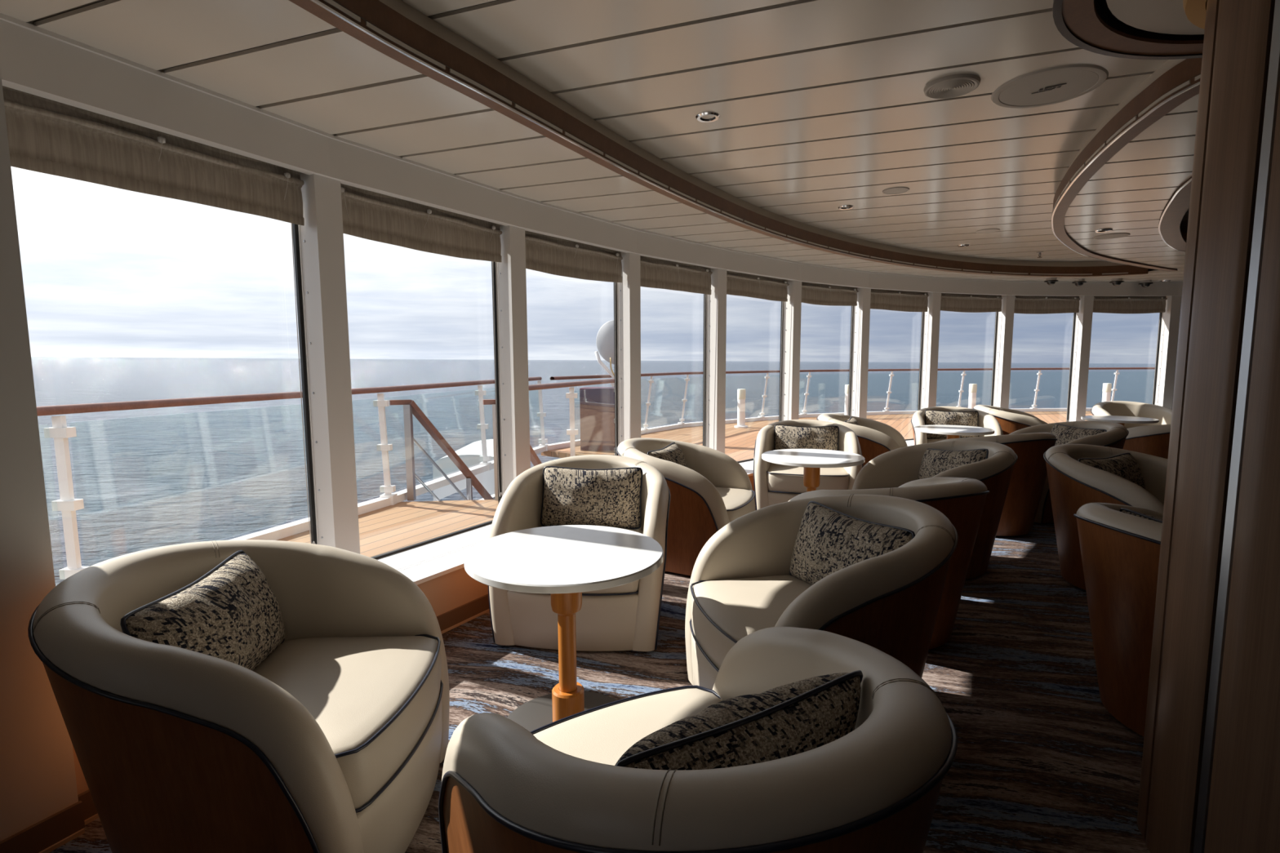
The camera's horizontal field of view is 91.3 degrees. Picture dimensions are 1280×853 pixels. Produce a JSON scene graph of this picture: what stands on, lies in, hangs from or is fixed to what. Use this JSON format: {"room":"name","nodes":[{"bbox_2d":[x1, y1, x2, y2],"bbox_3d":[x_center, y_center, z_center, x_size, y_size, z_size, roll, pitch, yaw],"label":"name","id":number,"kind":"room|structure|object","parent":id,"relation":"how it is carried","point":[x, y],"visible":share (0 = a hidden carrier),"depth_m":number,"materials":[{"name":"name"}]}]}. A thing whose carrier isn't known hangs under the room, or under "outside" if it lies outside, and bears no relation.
{"room":"ship interior","nodes":[
{"label":"ship interior","id":0,"kind":"room"},
{"bbox_2d":[0,67,78,841],"bbox_3d":[-1.909,0.009,1.488,0.690,2.285,0.713,0,6,0],"label":"wall","id":1,"kind":"structure","parent":0,"point":[37,775],"depth_m":1.60,"materials":[{"name":"white paint"}]},
{"bbox_2d":[72,475,754,795],"bbox_3d":[2.469,0.872,2.651,11.319,0.285,11.610,0,6,0],"label":"wall","id":2,"kind":"structure","parent":0,"point":[446,593],"depth_m":3.04,"materials":[{"name":"beige wood"}]},
{"bbox_2d":[0,800,84,852],"bbox_3d":[-1.673,1.106,1.494,0.252,0.076,0.504,0,6,0],"label":"baseboard","id":3,"kind":"object","parent":2,"relation":"attached to","point":[35,838],"visible":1,"depth_m":1.67,"materials":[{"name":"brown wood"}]},
{"bbox_2d":[36,172,548,579],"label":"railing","id":4,"kind":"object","parent":2,"relation":"in","point":[322,235],"depth_m":2.82,"materials":[{"name":"white metal"}]},
{"bbox_2d":[2,85,318,544],"bbox_3d":[-1.688,-0.226,2.277,0.086,1.672,1.079,3,7,25],"label":"window blind","id":5,"kind":"object","parent":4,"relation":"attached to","point":[45,135],"visible":0.94,"depth_m":2.15,"materials":[{"name":"fabric"}]},
{"bbox_2d":[340,183,503,497],"bbox_3d":[-1.111,-0.342,3.343,0.086,1.672,1.060,3,7,31],"label":"window blind","id":6,"kind":"object","parent":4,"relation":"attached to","point":[366,214],"visible":0.91,"depth_m":3.21,"materials":[{"name":"fabric"}]},
{"bbox_2d":[77,496,755,825],"bbox_3d":[2.674,0.989,2.420,10.792,0.076,11.133,0,6,0],"label":"baseboard","id":7,"kind":"structure","parent":2,"relation":"attached to","point":[451,618],"depth_m":3.06,"materials":[{"name":"brown wood"}]},
{"bbox_2d":[371,224,530,559],"bbox_3d":[-1.068,-0.286,3.428,0.756,1.845,1.048,0,6,0],"label":"window","id":8,"kind":"structure","parent":2,"relation":"in","point":[512,326],"depth_m":3.80,"materials":[{"name":"white paint"}]},
{"bbox_2d":[613,252,640,455],"bbox_3d":[-0.404,-0.394,4.416,0.820,1.845,0.964,0,6,0],"label":"window","id":9,"kind":"structure","parent":2,"relation":"in","point":[627,331],"depth_m":4.74,"materials":[{"name":"white paint"}]},
{"bbox_2d":[376,440,914,585],"bbox_3d":[2.487,0.723,2.610,11.270,0.020,11.570,0,6,0],"label":"trim","id":10,"kind":"structure","parent":2,"relation":"on","point":[425,562],"depth_m":3.21,"materials":[{"name":"white paint"}]},
{"bbox_2d":[702,268,726,453],"bbox_3d":[0.331,-0.491,5.301,0.879,1.845,0.846,0,6,0],"label":"window","id":11,"kind":"structure","parent":2,"relation":"in","point":[714,304],"depth_m":5.57,"materials":[{"name":"white paint"}]},
{"bbox_2d":[737,280,801,462],"bbox_3d":[1.157,-0.583,6.135,0.984,1.845,0.860,0,6,0],"label":"window","id":12,"kind":"structure","parent":2,"relation":"in","point":[789,359],"depth_m":6.40,"materials":[{"name":"white paint"}]},
{"bbox_2d":[726,271,789,421],"bbox_3d":[1.103,-0.639,6.049,1.072,1.672,0.086,-6,8,-44],"label":"window blind","id":13,"kind":"object","parent":12,"relation":"attached to","point":[740,284],"visible":0.75,"depth_m":5.97,"materials":[{"name":"fabric"}]},
{"bbox_2d":[848,287,871,418],"bbox_3d":[2.074,-0.667,6.892,1.042,1.845,0.695,0,6,0],"label":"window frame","id":14,"kind":"structure","parent":2,"relation":"in","point":[860,323],"depth_m":7.08,"materials":[{"name":"white paint"}]},
{"bbox_2d":[905,292,941,440],"bbox_3d":[3.070,-0.734,7.481,1.102,1.845,0.524,0,6,0],"label":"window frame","id":15,"kind":"structure","parent":2,"relation":"in","point":[931,323],"depth_m":7.59,"materials":[{"name":"white paint"}]},
{"bbox_2d":[870,288,928,408],"bbox_3d":[3.012,-0.791,7.403,1.004,1.672,0.086,-3,7,-26],"label":"window blind","id":16,"kind":"object","parent":15,"relation":"attached to","point":[886,300],"visible":0.8,"depth_m":7.34,"materials":[{"name":"fabric"}]},
{"bbox_2d":[991,295,1014,408],"bbox_3d":[4.145,-0.785,7.917,1.163,1.845,0.391,0,6,0],"label":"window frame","id":17,"kind":"structure","parent":2,"relation":"in","point":[1003,338],"depth_m":7.97,"materials":[{"name":"white paint"}]},
{"bbox_2d":[1066,296,1093,422],"bbox_3d":[5.247,-0.815,8.150,1.107,1.845,0.156,0,6,0],"label":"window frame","id":18,"kind":"structure","parent":2,"relation":"in","point":[1083,323],"depth_m":8.10,"materials":[{"name":"white paint"}]},
{"bbox_2d":[1151,295,1181,408],"bbox_3d":[6.367,-0.823,8.184,1.158,1.845,0.151,0,6,0],"label":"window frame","id":19,"kind":"structure","parent":2,"relation":"in","point":[1169,331],"depth_m":8.13,"materials":[{"name":"white paint"}]},
{"bbox_2d":[48,506,1151,852],"bbox_3d":[3.436,1.064,2.437,12.337,0.060,11.139,0,6,0],"label":"floor","id":20,"kind":"structure","parent":0,"point":[1040,764],"depth_m":2.43,"materials":[{"name":"carpet"}]},
{"bbox_2d":[27,539,449,852],"bbox_3d":[-1.031,0.741,1.702,0.887,0.776,0.832,0,6,0],"label":"tub chair","id":21,"kind":"object","parent":20,"relation":"on","point":[336,741],"visible":0.98,"depth_m":1.37,"materials":[{"name":"beige leather"}]},
{"bbox_2d":[120,550,284,671],"bbox_3d":[-1.132,0.548,1.672,0.295,0.368,0.531,-1,6,-6],"label":"throw pillow","id":22,"kind":"object","parent":21,"relation":"on","point":[232,613],"visible":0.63,"depth_m":1.60,"materials":[{"name":"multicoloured fabric"}]},
{"bbox_2d":[253,635,441,808],"bbox_3d":[-0.959,0.763,1.705,0.738,0.179,0.626,0,6,0],"label":"seat cushion","id":23,"kind":"object","parent":21,"relation":"on","point":[375,700],"depth_m":1.65,"materials":[{"name":"leather"}]},
{"bbox_2d":[463,524,663,731],"bbox_3d":[-0.254,0.749,2.181,0.672,0.652,0.672,0,6,0],"label":"table","id":24,"kind":"object","parent":20,"relation":"on","point":[565,562],"visible":0.8,"depth_m":2.13,"materials":[{"name":"stone"}]},
{"bbox_2d":[488,454,670,651],"bbox_3d":[-0.262,0.583,3.158,0.832,0.776,0.887,0,6,6],"label":"tub chair","id":25,"kind":"object","parent":20,"relation":"on","point":[624,617],"visible":0.56,"depth_m":2.80,"materials":[{"name":"leather"}]},
{"bbox_2d":[540,466,643,529],"bbox_3d":[-0.252,0.367,3.245,0.530,0.362,0.278,0,6,6],"label":"throw pillow","id":26,"kind":"object","parent":25,"relation":"on","point":[606,497],"visible":0.91,"depth_m":3.18,"materials":[{"name":"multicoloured fabric"}]},
{"bbox_2d":[582,527,643,594],"bbox_3d":[-0.270,0.613,3.089,0.626,0.179,0.738,0,6,6],"label":"seat cushion","id":27,"kind":"object","parent":25,"relation":"on","point":[636,587],"depth_m":2.74,"materials":[{"name":"leather"}]},
{"bbox_2d":[616,437,755,576],"bbox_3d":[0.286,0.484,4.072,0.887,0.776,0.832,2,7,22],"label":"tub chair","id":28,"kind":"object","parent":20,"relation":"on","point":[714,491],"visible":0.56,"depth_m":3.73,"materials":[{"name":"leather"}]},
{"bbox_2d":[647,442,688,467],"bbox_3d":[0.183,0.286,4.093,0.278,0.362,0.531,2,7,22],"label":"throw pillow","id":29,"kind":"object","parent":28,"relation":"on","point":[672,452],"visible":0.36,"depth_m":4.04,"materials":[{"name":"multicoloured fabric"}]},
{"bbox_2d":[715,487,755,522],"bbox_3d":[0.353,0.509,4.048,0.738,0.179,0.626,2,7,22],"label":"seat cushion","id":30,"kind":"object","parent":28,"relation":"on","point":[739,502],"depth_m":3.89,"materials":[{"name":"leather"}]},
{"bbox_2d":[438,626,957,852],"bbox_3d":[0.109,0.788,1.208,0.832,0.776,0.887,-4,7,-31],"label":"tub chair","id":31,"kind":"object","parent":20,"relation":"on","point":[506,787],"visible":0.83,"depth_m":0.86,"materials":[{"name":"leather"}]},
{"bbox_2d":[533,688,722,765],"bbox_3d":[0.072,0.804,1.272,0.626,0.179,0.738,-4,7,-31],"label":"seat cushion","id":32,"kind":"object","parent":31,"relation":"on","point":[602,734],"depth_m":1.49,"materials":[{"name":"leather"}]},
{"bbox_2d":[614,670,862,770],"bbox_3d":[0.161,0.605,1.080,0.530,0.368,0.295,-4,7,-31],"label":"throw pillow","id":33,"kind":"object","parent":31,"relation":"on","point":[807,714],"visible":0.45,"depth_m":1.02,"materials":[{"name":"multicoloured fabric"}]},
{"bbox_2d":[753,419,862,510],"bbox_3d":[1.373,0.362,5.176,0.832,0.776,0.887,1,6,13],"label":"tub chair","id":34,"kind":"object","parent":20,"relation":"on","point":[774,483],"visible":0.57,"depth_m":4.88,"materials":[{"name":"leather"}]},
{"bbox_2d":[773,424,839,450],"bbox_3d":[1.397,0.146,5.261,0.531,0.358,0.269,1,6,13],"label":"throw pillow","id":35,"kind":"object","parent":34,"relation":"on","point":[786,437],"visible":0.63,"depth_m":5.20,"materials":[{"name":"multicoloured fabric"}]},
{"bbox_2d":[766,462,848,493],"bbox_3d":[1.357,0.392,5.108,0.626,0.179,0.738,1,6,13],"label":"seat cushion","id":36,"kind":"object","parent":34,"relation":"on","point":[780,478],"depth_m":4.80,"materials":[{"name":"leather"}]},
{"bbox_2d":[761,448,864,492],"bbox_3d":[1.167,0.521,4.269,0.672,0.652,0.672,0,6,0],"label":"table","id":37,"kind":"object","parent":20,"relation":"on","point":[812,460],"visible":0.66,"depth_m":4.19,"materials":[{"name":"grey"}]},
{"bbox_2d":[684,493,958,689],"bbox_3d":[0.651,0.674,2.265,0.887,0.776,0.832,-2,6,-13],"label":"tub chair","id":38,"kind":"object","parent":20,"relation":"on","point":[741,584],"visible":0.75,"depth_m":2.09,"materials":[{"name":"leather"}]},
{"bbox_2d":[690,574,812,668],"bbox_3d":[0.581,0.698,2.251,0.738,0.179,0.626,-2,6,-13],"label":"seat cushion","id":39,"kind":"object","parent":38,"relation":"on","point":[726,609],"depth_m":2.22,"materials":[{"name":"leather"}]},
{"bbox_2d":[789,501,915,585],"bbox_3d":[0.753,0.475,2.288,0.287,0.365,0.530,-3,7,-25],"label":"throw pillow","id":40,"kind":"object","parent":38,"relation":"on","point":[828,540],"visible":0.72,"depth_m":2.25,"materials":[{"name":"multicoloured fabric"}]},
{"bbox_2d":[816,413,907,466],"bbox_3d":[2.127,0.278,5.934,0.887,0.776,0.832,3,7,25],"label":"tub chair","id":41,"kind":"object","parent":20,"relation":"on","point":[876,438],"visible":0.3,"depth_m":5.56,"materials":[{"name":"leather"}]},
{"bbox_2d":[788,477,989,649],"bbox_3d":[1.183,0.590,3.035,0.832,0.776,0.887,-3,7,-24],"label":"tub chair","id":42,"kind":"object","parent":20,"relation":"on","point":[962,500],"visible":0.2,"depth_m":2.69,"materials":[{"name":"leather"}]},
{"bbox_2d":[852,440,1017,579],"bbox_3d":[1.851,0.491,3.939,0.887,0.776,0.832,-1,6,-5],"label":"tub chair","id":43,"kind":"object","parent":20,"relation":"on","point":[895,468],"visible":0.31,"depth_m":3.70,"materials":[{"name":"leather"}]},
{"bbox_2d":[917,448,988,479],"bbox_3d":[1.958,0.293,3.947,0.288,0.433,0.574,-2,6,-15],"label":"throw pillow","id":44,"kind":"object","parent":43,"relation":"on","point":[934,461],"visible":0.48,"depth_m":3.91,"materials":[{"name":"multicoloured fabric"}]},
{"bbox_2d":[914,424,995,439],"bbox_3d":[2.932,0.343,5.880,0.672,0.652,0.672,0,6,0],"label":"table","id":45,"kind":"object","parent":20,"relation":"on","point":[951,431],"visible":0.44,"depth_m":5.74,"materials":[{"name":"grey"}]},
{"bbox_2d":[911,406,1003,444],"bbox_3d":[3.314,0.200,6.627,0.832,0.776,0.887,1,6,15],"label":"tub chair","id":46,"kind":"object","parent":20,"relation":"on","point":[986,420],"visible":0.3,"depth_m":6.58,"materials":[{"name":"leather"}]},
{"bbox_2d":[924,409,978,439],"bbox_3d":[3.341,-0.016,6.712,0.531,0.358,0.269,1,6,15],"label":"throw pillow","id":47,"kind":"object","parent":46,"relation":"on","point":[969,418],"visible":0.58,"depth_m":6.66,"materials":[{"name":"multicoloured fabric"}]},
{"bbox_2d":[936,432,1057,536],"bbox_3d":[2.679,0.394,4.824,0.832,0.776,0.887,-2,6,-20],"label":"tub chair","id":48,"kind":"object","parent":20,"relation":"on","point":[1029,473],"visible":0.35,"depth_m":4.46,"materials":[{"name":"leather"}]},
{"bbox_2d":[973,404,1047,435],"bbox_3d":[4.206,0.156,6.998,0.887,0.776,0.832,3,7,25],"label":"tub chair","id":49,"kind":"object","parent":20,"relation":"on","point":[1011,420],"visible":0.29,"depth_m":6.69,"materials":[{"name":"leather"}]},
{"bbox_2d":[1009,420,1128,524],"bbox_3d":[3.511,0.347,5.227,0.887,0.776,0.832,0,6,0],"label":"tub chair","id":50,"kind":"object","parent":20,"relation":"on","point":[1115,437],"visible":0.2,"depth_m":4.89,"materials":[{"name":"leather"}]},
{"bbox_2d":[1050,423,1106,445],"bbox_3d":[3.620,0.150,5.227,0.287,0.365,0.531,-1,6,-8],"label":"throw pillow","id":51,"kind":"object","parent":50,"relation":"on","point":[1064,434],"visible":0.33,"depth_m":5.20,"materials":[{"name":"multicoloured fabric"}]},
{"bbox_2d":[1043,444,1168,590],"bbox_3d":[2.781,0.529,3.541,0.832,0.776,0.887,-3,7,-26],"label":"tub chair","id":52,"kind":"object","parent":20,"relation":"on","point":[1073,484],"visible":0.31,"depth_m":3.53,"materials":[{"name":"leather"}]},
{"bbox_2d":[1078,453,1145,488],"bbox_3d":[2.732,0.325,3.619,0.530,0.365,0.287,-3,7,-26],"label":"throw pillow","id":53,"kind":"object","parent":52,"relation":"on","point":[1124,465],"visible":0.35,"depth_m":3.57,"materials":[{"name":"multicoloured fabric"}]},
{"bbox_2d":[1073,502,1163,736],"bbox_3d":[2.014,0.677,2.180,0.887,0.776,0.832,-1,6,-5],"label":"tub chair","id":54,"kind":"object","parent":20,"relation":"on","point":[1120,551],"visible":0.35,"depth_m":2.13,"materials":[{"name":"wood"}]},
{"bbox_2d":[1119,507,1162,523],"bbox_3d":[1.903,0.484,2.150,0.287,0.365,0.531,-1,6,-5],"label":"throw pillow","id":55,"kind":"object","parent":54,"relation":"on","point":[1122,509],"visible":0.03,"depth_m":2.30,"materials":[{"name":"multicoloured fabric"}]},
{"bbox_2d":[1080,415,1159,426],"bbox_3d":[5.201,0.233,6.825,0.672,0.652,0.672,0,6,0],"label":"table","id":56,"kind":"object","parent":20,"relation":"on","point":[1122,420],"visible":0.36,"depth_m":6.67,"materials":[{"name":"grey"}]},
{"bbox_2d":[1090,400,1172,428],"bbox_3d":[5.811,0.110,7.373,0.832,0.776,0.887,1,6,12],"label":"tub chair","id":57,"kind":"object","parent":20,"relation":"on","point":[1122,408],"visible":0.19,"depth_m":7.54,"materials":[{"name":"leather"}]},
{"bbox_2d":[1123,424,1170,458],"bbox_3d":[4.768,0.298,5.639,0.832,0.776,0.887,-2,6,-20],"label":"tub chair","id":58,"kind":"object","parent":20,"relation":"on","point":[1153,440],"visible":0.2,"depth_m":5.42,"materials":[{"name":"wood"}]},
{"bbox_2d":[1137,0,1279,852],"bbox_3d":[1.637,0.003,1.466,0.692,2.270,0.692,0,6,0],"label":"column","id":59,"kind":"structure","parent":20,"relation":"on","point":[1210,776],"depth_m":1.44,"materials":[{"name":"brown wood"}]},
{"bbox_2d":[0,0,1200,281],"bbox_3d":[3.302,-1.241,2.349,12.585,0.014,11.337,0,6,0],"label":"ceiling","id":60,"kind":"structure","parent":0,"point":[277,57],"depth_m":2.55,"materials":[{"name":"beige paint"}]},
{"bbox_2d":[1093,232,1130,239],"bbox_3d":[3.743,-1.513,4.970,0.240,0.010,0.240,0,6,0],"label":"ceiling speaker","id":61,"kind":"object","parent":60,"relation":"attached to","point":[1109,236],"visible":1,"depth_m":4.96,"materials":[{"name":"beige"}]},
{"bbox_2d":[1095,234,1127,239],"bbox_3d":[3.743,-1.510,4.970,0.206,0.002,0.206,-1,6,-3],"label":"grille","id":62,"kind":"object","parent":61,"relation":"attached to","point":[1104,236],"depth_m":4.96,"materials":[{"name":"beige metal"}]},
{"bbox_2d":[400,0,1189,262],"bbox_3d":[2.546,-1.432,2.804,9.076,0.034,9.084,0,6,0],"label":"ceiling","id":63,"kind":"structure","parent":0,"point":[823,106],"depth_m":2.70,"materials":[{"name":"beige"}]},
{"bbox_2d":[695,111,719,122],"bbox_3d":[0.314,-1.435,2.895,0.112,0.018,0.112,0,6,0],"label":"recessed light","id":64,"kind":"object","parent":63,"relation":"in","point":[717,116],"visible":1,"depth_m":2.88,"materials":[{"name":"silver metal"}]},
{"bbox_2d":[882,186,909,194],"bbox_3d":[1.708,-1.576,4.178,0.170,0.010,0.170,0,6,0],"label":"ceiling speaker","id":65,"kind":"object","parent":63,"relation":"attached to","point":[895,190],"visible":1,"depth_m":4.17,"materials":[{"name":"beige"}]},
{"bbox_2d":[884,188,907,194],"bbox_3d":[1.708,-1.573,4.178,0.146,0.002,0.146,-2,6,-16],"label":"grille","id":66,"kind":"object","parent":65,"relation":"attached to","point":[888,191],"depth_m":4.19,"materials":[{"name":"beige"}]},
{"bbox_2d":[924,73,980,98],"bbox_3d":[1.284,-1.399,2.577,0.210,0.020,0.210,0,6,0],"label":"ceiling vent","id":67,"kind":"object","parent":63,"relation":"in","point":[956,85],"visible":1,"depth_m":2.56,"materials":[{"name":"beige metal"}]},
{"bbox_2d":[927,79,976,97],"bbox_3d":[1.284,-1.392,2.578,0.181,0.003,0.181,0,6,0],"label":"grille","id":68,"kind":"object","parent":67,"relation":"attached to","point":[938,88],"depth_m":2.57,"materials":[{"name":"beige metal"}]},
{"bbox_2d":[991,64,1108,108],"bbox_3d":[1.694,-1.406,2.602,0.410,0.015,0.410,0,6,0],"label":"ceiling speaker","id":69,"kind":"object","parent":63,"relation":"attached to","point":[1051,86],"visible":1,"depth_m":2.57,"materials":[{"name":"beige plastic"}]},
{"bbox_2d":[1053,0,1204,59],"bbox_3d":[1.632,-1.181,1.341,1.240,0.187,1.240,0,6,0],"label":"ceiling light fixture","id":70,"kind":"object","parent":63,"relation":"hanging from","point":[1138,29],"visible":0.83,"depth_m":1.80,"materials":[{"name":"brown wood"}]},
{"bbox_2d":[1171,296,1182,409],"bbox_3d":[3.099,-0.275,2.461,13.400,2.600,11.750,0,6,0],"label":"wall","id":71,"kind":"structure","parent":0,"point":[1181,296],"depth_m":8.16,"materials":[{"name":"brown"}]},
{"bbox_2d":[524,231,622,443],"bbox_3d":[-0.450,-0.450,4.330,0.086,1.672,1.029,4,7,36],"label":"window blind","id":72,"kind":"object","parent":71,"relation":"attached to","point":[546,254],"visible":0.8,"depth_m":4.22,"materials":[{"name":"fabric"}]},
{"bbox_2d":[0,13,1182,296],"bbox_3d":[2.408,-1.332,2.506,11.451,0.520,11.672,0,6,0],"label":"trim","id":73,"kind":"structure","parent":71,"relation":"attached to","point":[33,63],"depth_m":2.74,"materials":[{"name":"white paint"}]},
{"bbox_2d":[640,255,712,446],"bbox_3d":[0.282,-0.547,5.216,0.086,1.672,0.982,5,8,42],"label":"window blind","id":74,"kind":"object","parent":71,"relation":"attached to","point":[655,273],"visible":0.79,"depth_m":5.14,"materials":[{"name":"fabric"}]},
{"bbox_2d":[288,0,1148,276],"bbox_3d":[1.894,-1.318,2.817,7.800,0.110,9.111,0,6,0],"label":"trim","id":75,"kind":"structure","parent":71,"relation":"attached to","point":[375,12],"depth_m":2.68,"materials":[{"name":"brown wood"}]},
{"bbox_2d":[801,281,858,416],"bbox_3d":[2.015,-0.723,6.808,1.032,1.672,0.086,-5,7,-35],"label":"window blind","id":76,"kind":"object","parent":71,"relation":"attached to","point":[819,294],"visible":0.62,"depth_m":6.74,"materials":[{"name":"fabric"}]},
{"bbox_2d":[940,293,1002,405],"bbox_3d":[4.087,-0.843,7.847,1.030,1.672,0.086,-2,6,-19],"label":"window blind","id":77,"kind":"object","parent":71,"relation":"attached to","point":[963,303],"visible":0.82,"depth_m":7.77,"materials":[{"name":"fabric"}]},
{"bbox_2d":[1013,295,1079,422],"bbox_3d":[5.190,-0.874,8.097,0.944,1.672,0.086,-1,6,-6],"label":"window blind","id":78,"kind":"object","parent":71,"relation":"attached to","point":[1028,304],"visible":0.86,"depth_m":8.01,"materials":[{"name":"fabric"}]},
{"bbox_2d":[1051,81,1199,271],"bbox_3d":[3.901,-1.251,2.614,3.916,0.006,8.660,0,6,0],"label":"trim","id":79,"kind":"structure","parent":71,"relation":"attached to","point":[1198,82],"depth_m":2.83,"materials":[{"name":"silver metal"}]},
{"bbox_2d":[1053,57,1202,271],"bbox_3d":[3.919,-1.304,2.607,3.944,0.110,8.656,0,6,0],"label":"trim","id":80,"kind":"structure","parent":71,"relation":"attached to","point":[1187,69],"depth_m":2.74,"materials":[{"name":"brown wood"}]},
{"bbox_2d":[1093,296,1167,404],"bbox_3d":[6.306,-0.887,8.172,1.002,1.672,0.086,0,6,-2],"label":"window blind","id":81,"kind":"object","parent":71,"relation":"attached to","point":[1107,304],"visible":0.79,"depth_m":8.08,"materials":[{"name":"fabric"}]},
{"bbox_2d":[1158,176,1191,252],"bbox_3d":[4.817,-1.410,3.566,4.427,0.110,4.647,0,6,0],"label":"trim","id":82,"kind":"structure","parent":71,"relation":"attached to","point":[1170,226],"depth_m":4.29,"materials":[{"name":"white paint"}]},
{"label":"outside","id":83,"kind":"structure","parent":0,"visible":0},
{"bbox_2d":[31,356,1155,586],"bbox_3d":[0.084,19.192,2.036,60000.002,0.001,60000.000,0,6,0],"label":"sea","id":84,"kind":"structure","parent":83,"point":[148,482],"depth_m":210.70,"materials":[{"name":"blue liquid"}]},
{"bbox_3d":[-1.460,1.399,6.964,1.185,1.240,1.686,0,6,0],"label":"stair","id":85,"kind":"structure","parent":0,"visible":0},
{"bbox_2d":[389,399,493,501],"bbox_3d":[-1.961,0.788,6.666,0.710,2.242,1.601,0,6,0],"label":"stair handrail","id":86,"kind":"object","parent":85,"relation":"on","point":[410,406],"visible":0.63,"depth_m":6.00,"materials":[{"name":"brown wood"}]},
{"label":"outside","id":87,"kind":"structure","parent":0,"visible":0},
{"bbox_2d":[276,411,1092,557],"bbox_3d":[6.103,0.561,7.162,20.800,0.080,17.120,0,6,0],"label":"deck","id":88,"kind":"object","parent":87,"point":[400,525],"visible":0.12,"depth_m":5.50,"materials":[{"name":"brown wood"}]},
{"bbox_2d":[482,399,542,500],"bbox_3d":[-1.123,0.416,6.627,0.673,1.501,1.600,0,6,0],"label":"stair handrail","id":89,"kind":"object","parent":88,"relation":"on","point":[535,460],"visible":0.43,"depth_m":5.82,"materials":[{"name":"brown wood"}]},
{"bbox_2d":[528,378,614,456],"bbox_3d":[-0.725,0.045,6.868,1.029,1.068,2.579,0,6,0],"label":"deck railing","id":90,"kind":"object","parent":88,"relation":"on","point":[571,395],"visible":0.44,"depth_m":6.81,"materials":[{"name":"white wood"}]},
{"bbox_2d":[579,386,614,450],"bbox_3d":[-0.456,-0.122,9.223,0.810,0.900,0.470,0,6,0],"label":"locker","id":91,"kind":"object","parent":88,"relation":"on","point":[597,406],"visible":0.64,"depth_m":8.99,"materials":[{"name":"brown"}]},
{"bbox_2d":[733,388,747,428],"bbox_3d":[1.948,-0.352,12.031,0.260,0.745,0.260,0,6,0],"label":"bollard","id":92,"kind":"object","parent":88,"relation":"on","point":[741,393],"visible":1,"depth_m":11.97,"materials":[{"name":"white metal"}]},
{"bbox_2d":[547,367,1155,450],"bbox_3d":[7.347,-0.566,12.304,17.580,1.071,6.642,0,6,0],"label":"deck railing","id":93,"kind":"object","parent":88,"relation":"on","point":[644,430],"visible":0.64,"depth_m":13.55,"materials":[{"name":"brown wood"}]},
{"bbox_2d":[594,320,614,378],"bbox_3d":[-0.356,-1.171,9.922,0.731,1.034,0.236,0,6,0],"label":"tv aerial","id":94,"kind":"object","parent":93,"relation":"attached to","point":[605,336],"visible":0.43,"depth_m":9.90,"materials":[{"name":"grey plastic"}]},
{"bbox_2d":[968,383,977,408],"bbox_3d":[7.447,-0.587,14.020,0.260,0.745,0.260,0,6,0],"label":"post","id":95,"kind":"object","parent":88,"relation":"on","point":[972,387],"visible":0.7,"depth_m":13.95,"materials":[{"name":"white metal"}]},
{"bbox_2d":[1102,382,1111,401],"bbox_3d":[10.447,-0.600,14.020,0.260,0.745,0.260,0,6,0],"label":"light","id":96,"kind":"object","parent":88,"relation":"on","point":[1107,387],"visible":0.62,"depth_m":13.95,"materials":[{"name":"white metal"}]},
{"bbox_3d":[-2.339,2.434,5.587,4.500,0.100,10.600,0,6,0],"label":"deck","id":97,"kind":"object","parent":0,"visible":0},
{"bbox_3d":[-1.993,1.571,8.261,2.000,1.150,4.700,0,6,0],"label":"bulwark","id":98,"kind":"object","parent":97,"relation":"on","visible":0},
{"bbox_2d":[432,439,494,501],"bbox_3d":[-2.447,0.657,9.924,1.100,0.700,1.800,0,6,0],"label":"boat cover","id":99,"kind":"object","parent":98,"relation":"on","point":[469,454],"visible":0.47,"depth_m":9.03,"materials":[{"name":"white plastic"}]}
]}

